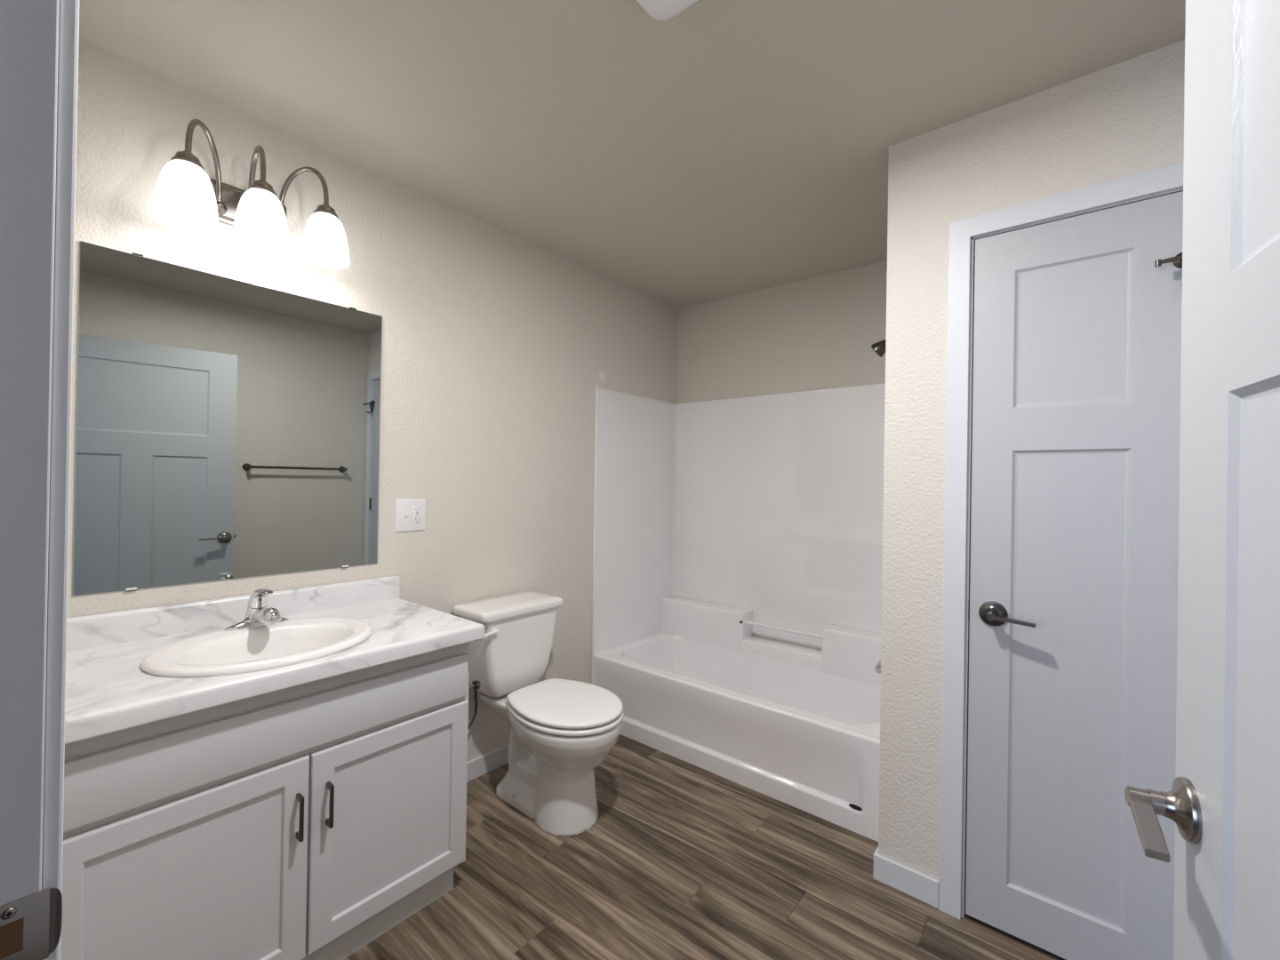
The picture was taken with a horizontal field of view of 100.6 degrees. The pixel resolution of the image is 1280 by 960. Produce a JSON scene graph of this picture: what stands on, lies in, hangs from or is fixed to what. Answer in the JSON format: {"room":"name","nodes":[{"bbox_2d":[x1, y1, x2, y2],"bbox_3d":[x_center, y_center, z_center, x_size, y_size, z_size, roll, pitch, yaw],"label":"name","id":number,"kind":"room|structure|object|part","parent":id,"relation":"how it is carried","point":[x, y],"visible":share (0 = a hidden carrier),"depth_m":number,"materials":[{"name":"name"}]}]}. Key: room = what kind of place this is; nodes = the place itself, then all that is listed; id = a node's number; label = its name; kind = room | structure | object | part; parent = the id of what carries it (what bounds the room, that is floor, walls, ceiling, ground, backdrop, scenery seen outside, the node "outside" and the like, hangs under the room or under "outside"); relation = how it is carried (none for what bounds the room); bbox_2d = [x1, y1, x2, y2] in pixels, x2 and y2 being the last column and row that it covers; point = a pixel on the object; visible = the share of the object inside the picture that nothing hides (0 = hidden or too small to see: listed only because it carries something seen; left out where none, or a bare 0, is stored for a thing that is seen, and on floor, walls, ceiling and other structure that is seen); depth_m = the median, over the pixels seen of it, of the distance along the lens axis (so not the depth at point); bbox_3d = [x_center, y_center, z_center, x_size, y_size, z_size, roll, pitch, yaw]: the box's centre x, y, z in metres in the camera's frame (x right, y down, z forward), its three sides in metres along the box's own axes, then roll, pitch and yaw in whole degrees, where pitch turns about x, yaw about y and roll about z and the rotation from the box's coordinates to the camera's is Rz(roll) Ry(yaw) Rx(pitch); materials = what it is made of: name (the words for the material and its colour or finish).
{"room":"bathroom","nodes":[
{"label":"bathroom","id":0,"kind":"room"},
{"bbox_2d":[67,37,678,761],"bbox_3d":[-0.712,0.083,2.400,0.100,2.440,3.058,1,0,39],"label":"wall","id":1,"kind":"structure","parent":0,"point":[496,344],"depth_m":2.17,"materials":[{"name":"beige paint"}]},
{"bbox_2d":[72,240,382,596],"bbox_3d":[-1.222,-0.156,1.686,0.008,0.932,0.782,1,0,39],"label":"mirror","id":2,"kind":"object","parent":1,"relation":"attached to","point":[227,428],"visible":1,"depth_m":1.60,"materials":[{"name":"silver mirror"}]},
{"bbox_2d":[66,576,399,651],"bbox_3d":[-1.233,0.404,1.668,0.018,0.084,0.966,1,0,39],"label":"backsplash","id":3,"kind":"structure","parent":1,"relation":"attached to","point":[89,631],"depth_m":1.58,"materials":[{"name":"stone"}]},
{"bbox_2d":[152,119,349,269],"bbox_3d":[-1.150,-0.862,1.603,0.208,0.304,0.482,1,0,39],"label":"vanity light","id":4,"kind":"object","parent":1,"relation":"attached to","point":[185,196],"visible":1,"depth_m":1.55,"materials":[{"name":"white glass"}]},
{"bbox_3d":[-1.233,-0.784,1.446,0.136,0.145,0.136,1,0,39],"label":"lamp shade","id":5,"kind":"part","parent":4,"relation":"part of","materials":[{"name":"white glass"}]},
{"bbox_3d":[-1.251,-0.906,1.524,0.033,0.218,0.171,1,0,-8],"label":"arm","id":6,"kind":"part","parent":4,"relation":"part of","materials":[{"name":"silver metal"}]},
{"bbox_3d":[-1.222,-0.843,1.661,0.024,0.120,0.204,1,0,39],"label":"wall plate","id":7,"kind":"part","parent":4,"relation":"part of","materials":[{"name":"silver metal"}]},
{"bbox_3d":[-1.170,-0.905,1.620,0.138,0.218,0.038,1,0,39],"label":"arm","id":8,"kind":"part","parent":4,"relation":"part of","materials":[{"name":"silver metal"}]},
{"bbox_3d":[-1.124,-0.782,1.581,0.136,0.145,0.136,1,0,39],"label":"lamp shade","id":9,"kind":"part","parent":4,"relation":"part of","materials":[{"name":"white glass"}]},
{"bbox_3d":[-1.091,-0.903,1.718,0.171,0.218,0.033,1,0,-4],"label":"arm","id":10,"kind":"part","parent":4,"relation":"part of","materials":[{"name":"silver metal"}]},
{"bbox_3d":[-1.014,-0.780,1.714,0.136,0.145,0.136,1,0,39],"label":"lamp shade","id":11,"kind":"part","parent":4,"relation":"part of","materials":[{"name":"white glass"}]},
{"bbox_2d":[395,498,425,532],"bbox_3d":[-0.896,0.139,2.085,0.013,0.125,0.121,1,0,39],"label":"outlet","id":12,"kind":"object","parent":1,"relation":"attached to","point":[410,514],"visible":1,"depth_m":2.08,"materials":[{"name":"white plastic"}]},
{"bbox_2d":[412,505,421,524],"bbox_3d":[-0.883,0.139,2.103,0.003,0.070,0.034,1,0,39],"label":"outlet","id":13,"kind":"object","parent":12,"relation":"attached to","point":[416,509],"depth_m":2.10,"materials":[{"name":"white plastic"}]},
{"bbox_2d":[467,690,477,730],"bbox_3d":[-0.738,1.007,2.236,0.084,0.234,0.100,1,0,39],"label":"supply line","id":14,"kind":"object","parent":1,"relation":"attached to","point":[476,692],"visible":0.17,"depth_m":2.25,"materials":[{"name":"grey rubber"}]},
{"bbox_2d":[466,744,508,782],"bbox_3d":[-0.614,1.264,2.451,0.012,0.083,1.080,1,0,39],"label":"baseboard","id":15,"kind":"structure","parent":1,"relation":"attached to","point":[483,764],"depth_m":2.36,"materials":[{"name":"white paint"}]},
{"bbox_2d":[599,371,606,380],"bbox_3d":[-0.205,-0.573,2.925,0.007,0.052,0.052,1,0,39],"label":"cover plate","id":16,"kind":"object","parent":1,"relation":"attached to","point":[602,375],"visible":1,"depth_m":2.92,"materials":[{"name":"white plastic"}]},
{"bbox_2d":[79,0,1185,309],"bbox_3d":[0.248,-1.164,1.636,2.527,0.080,3.058,1,0,39],"label":"ceiling","id":17,"kind":"structure","parent":0,"point":[713,150],"depth_m":1.54,"materials":[{"name":"beige paint"}]},
{"bbox_2d":[635,0,698,20],"bbox_3d":[0.067,-1.105,1.093,0.292,0.046,0.292,1,0,39],"label":"exhaust fan light","id":18,"kind":"object","parent":17,"relation":"attached to","point":[659,10],"visible":1,"depth_m":1.23,"materials":[{"name":"white plastic"}]},
{"bbox_2d":[343,734,1066,959],"bbox_3d":[0.056,1.338,1.442,2.327,0.050,3.338,1,0,39],"label":"floor","id":19,"kind":"structure","parent":0,"point":[680,860],"depth_m":1.69,"materials":[{"name":"brown wood"}]},
{"bbox_2d":[60,642,469,959],"bbox_3d":[-1.035,0.896,1.489,0.561,0.798,0.951,1,0,39],"label":"vanity cabinet","id":20,"kind":"object","parent":19,"relation":"on","point":[311,820],"visible":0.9,"depth_m":1.29,"materials":[{"name":"grey paint"}]},
{"bbox_3d":[-0.986,0.947,1.170,0.020,0.506,0.448,1,0,39],"label":"door","id":21,"kind":"part","parent":20,"relation":"part of","materials":[{"name":"white paint"}]},
{"bbox_3d":[-0.837,0.613,1.346,0.020,0.132,0.899,1,0,39],"label":"drawer","id":22,"kind":"part","parent":20,"relation":"part of","materials":[{"name":"white paint"}]},
{"bbox_2d":[64,576,484,744],"bbox_3d":[-1.019,0.430,1.494,0.570,0.130,0.969,1,0,39],"label":"countertop","id":23,"kind":"structure","parent":20,"relation":"on","point":[108,690],"depth_m":1.41,"materials":[{"name":"stone"}]},
{"bbox_2d":[140,617,372,677],"bbox_3d":[-1.006,0.513,1.439,0.431,0.165,0.511,1,0,39],"label":"sink","id":24,"kind":"object","parent":23,"relation":"in","point":[291,642],"visible":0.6,"depth_m":1.46,"materials":[{"name":"white ceramic"}]},
{"bbox_2d":[224,588,288,630],"bbox_3d":[-1.111,0.374,1.531,0.149,0.113,0.177,1,0,-26],"label":"faucet","id":25,"kind":"object","parent":23,"relation":"on","point":[258,613],"visible":1,"depth_m":1.54,"materials":[{"name":"silver metal"}]},
{"bbox_3d":[-1.133,0.416,1.573,0.053,0.028,0.162,1,0,39],"label":"plate","id":26,"kind":"part","parent":25,"relation":"part of","materials":[{"name":"silver metal"}]},
{"bbox_3d":[-1.104,0.347,1.551,0.118,0.059,0.049,1,0,39],"label":"handle","id":27,"kind":"part","parent":25,"relation":"part of","materials":[{"name":"silver metal"}]},
{"bbox_3d":[-1.075,0.392,1.526,0.142,0.064,0.049,1,0,39],"label":"spout","id":28,"kind":"part","parent":25,"relation":"part of","materials":[{"name":"silver metal"}]},
{"bbox_3d":[-0.839,0.832,1.309,0.030,0.108,0.008,1,0,39],"label":"handle","id":29,"kind":"part","parent":20,"relation":"part of","materials":[{"name":"grey metal"}]},
{"bbox_3d":[-0.795,0.833,1.362,0.030,0.108,0.008,1,0,39],"label":"handle","id":30,"kind":"part","parent":20,"relation":"part of","materials":[{"name":"grey metal"}]},
{"bbox_3d":[-0.699,0.953,1.521,0.020,0.506,0.448,1,0,39],"label":"door","id":31,"kind":"part","parent":20,"relation":"part of","materials":[{"name":"white paint"}]},
{"bbox_2d":[468,680,480,690],"bbox_3d":[-0.556,0.682,1.752,0.044,0.044,0.058,1,0,39],"label":"toilet paper holder","id":32,"kind":"object","parent":20,"relation":"attached to","point":[476,684],"visible":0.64,"depth_m":1.75,"materials":[{"name":"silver metal"}]},
{"bbox_2d":[453,591,623,836],"bbox_3d":[-0.384,0.916,2.145,0.720,0.783,0.431,1,0,39],"label":"toilet","id":33,"kind":"object","parent":19,"relation":"on","point":[561,730],"visible":0.99,"depth_m":2.09,"materials":[{"name":"white ceramic"}]},
{"bbox_3d":[-0.588,0.604,2.091,0.021,0.026,0.081,1,0,29],"label":"flush lever","id":34,"kind":"part","parent":33,"relation":"part of","materials":[{"name":"white plastic"}]},
{"bbox_3d":[-0.563,0.542,2.301,0.238,0.040,0.424,1,0,39],"label":"tank lid","id":35,"kind":"part","parent":33,"relation":"part of","materials":[{"name":"white ceramic"}]},
{"bbox_3d":[-0.567,0.730,2.306,0.213,0.334,0.380,1,0,39],"label":"tank","id":36,"kind":"part","parent":33,"relation":"part of","materials":[{"name":"white ceramic"}]},
{"bbox_3d":[-0.376,1.107,2.145,0.693,0.402,0.373,1,0,39],"label":"bowl","id":37,"kind":"part","parent":33,"relation":"part of","materials":[{"name":"white ceramic"}]},
{"bbox_3d":[-0.283,0.892,2.072,0.473,0.018,0.382,1,0,39],"label":"seat","id":38,"kind":"part","parent":33,"relation":"part of","materials":[{"name":"white plastic"}]},
{"bbox_3d":[-0.283,0.866,2.072,0.469,0.019,0.378,1,0,39],"label":"lid","id":39,"kind":"part","parent":33,"relation":"part of","materials":[{"name":"white plastic"}]},
{"bbox_2d":[591,383,885,841],"bbox_3d":[0.576,0.415,2.695,1.526,1.820,0.761,1,0,39],"label":"bathtub","id":40,"kind":"object","parent":19,"relation":"on","point":[738,542],"visible":0.89,"depth_m":2.91,"materials":[{"name":"white plastic"}]},
{"bbox_2d":[661,595,752,652],"bbox_3d":[0.397,0.886,3.228,0.574,0.275,0.134,1,0,39],"label":"shelf","id":41,"kind":"object","parent":40,"relation":"attached to","point":[699,624],"depth_m":3.16,"materials":[{"name":"white plastic"}]},
{"bbox_2d":[596,630,880,738],"bbox_3d":[0.571,1.108,2.701,1.516,0.303,0.734,1,0,39],"label":"basin","id":42,"kind":"object","parent":40,"relation":"in","point":[846,700],"depth_m":2.71,"materials":[{"name":"white"}]},
{"bbox_2d":[822,624,881,685],"bbox_3d":[1.156,0.897,2.607,0.488,0.275,0.134,1,0,39],"label":"shelf","id":43,"kind":"object","parent":40,"relation":"attached to","point":[851,652],"depth_m":2.63,"materials":[{"name":"white plastic"}]},
{"bbox_2d":[874,658,880,673],"bbox_3d":[1.085,0.790,2.265,0.154,0.089,0.064,1,0,39],"label":"tub spout","id":44,"kind":"object","parent":40,"relation":"attached to","point":[877,669],"visible":0.14,"depth_m":2.29,"materials":[{"name":"silver metal"}]},
{"bbox_2d":[676,260,887,403],"bbox_3d":[1.202,0.116,2.746,2.427,2.440,0.100,1,0,39],"label":"wall","id":45,"kind":"structure","parent":0,"point":[818,332],"depth_m":3.00,"materials":[{"name":"beige paint"}]},
{"bbox_2d":[878,39,1184,880],"bbox_3d":[1.421,0.116,1.886,0.799,2.440,0.954,1,0,39],"label":"wall","id":46,"kind":"structure","parent":0,"point":[1125,118],"depth_m":1.68,"materials":[{"name":"beige paint"}]},
{"bbox_2d":[871,339,886,357],"bbox_3d":[1.101,-0.599,2.275,0.207,0.127,0.068,1,0,39],"label":"shower head","id":47,"kind":"object","parent":46,"relation":"attached to","point":[879,348],"visible":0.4,"depth_m":2.30},
{"bbox_2d":[872,847,939,908],"bbox_3d":[0.910,1.286,1.778,0.193,0.083,0.194,1,0,39],"label":"baseboard","id":48,"kind":"structure","parent":46,"relation":"attached to","point":[924,888],"depth_m":1.70,"materials":[{"name":"white paint"}]},
{"bbox_2d":[938,161,1183,919],"bbox_3d":[1.206,0.269,1.498,0.596,2.126,0.115,1,0,39],"label":"door frame","id":49,"kind":"structure","parent":46,"relation":"attached to","point":[1168,180],"depth_m":1.62,"materials":[{"name":"white paint"}]},
{"bbox_3d":[1.006,0.395,1.623,0.002,0.057,0.030,1,0,39],"label":"strike plate","id":50,"kind":"part","parent":49,"relation":"part of","materials":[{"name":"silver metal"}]},
{"bbox_2d":[965,191,1183,959],"bbox_3d":[1.185,0.294,1.436,0.503,2.042,0.107,1,0,39],"label":"door","id":51,"kind":"structure","parent":46,"relation":"in","point":[1072,704],"depth_m":1.46,"materials":[{"name":"grey paint"}]},
{"bbox_3d":[1.050,0.397,1.499,0.022,0.014,0.112,1,0,-43],"label":"blade","id":52,"kind":"part","parent":51,"relation":"part of","materials":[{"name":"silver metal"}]},
{"bbox_3d":[-0.683,0.078,0.517,2.327,2.440,0.120,1,0,39],"label":"wall","id":53,"kind":"structure","parent":0,"visible":0},
{"bbox_2d":[0,0,79,959],"bbox_3d":[-0.172,0.235,0.109,1.014,2.140,0.128,1,0,39],"label":"door frame","id":54,"kind":"structure","parent":53,"relation":"attached to","point":[39,39],"depth_m":0.42,"materials":[{"name":"white paint"}]},
{"bbox_3d":[-0.497,0.360,0.413,0.002,0.057,0.051,1,0,39],"label":"strike plate","id":55,"kind":"part","parent":54,"relation":"part of","materials":[{"name":"silver metal"}]},
{"bbox_3d":[-0.135,0.235,0.154,1.014,2.140,0.012,1,0,39],"label":"casing","id":56,"kind":"part","parent":54,"relation":"part of","materials":[{"name":"white paint"}]},
{"bbox_3d":[1.136,0.108,0.825,0.100,2.440,2.958,1,0,39],"label":"wall","id":57,"kind":"structure","parent":0,"visible":0},
{"bbox_2d":[1124,0,1279,959],"bbox_3d":[0.507,0.275,0.282,0.179,2.058,0.935,1,0,26],"label":"door","id":58,"kind":"structure","parent":57,"relation":"in","point":[1223,800],"depth_m":0.58,"materials":[{"name":"grey paint"}]},
{"bbox_3d":[0.600,0.406,0.627,0.022,0.012,0.133,1,0,36],"label":"blade","id":59,"kind":"part","parent":58,"relation":"part of","materials":[{"name":"silver metal"}]}
]}

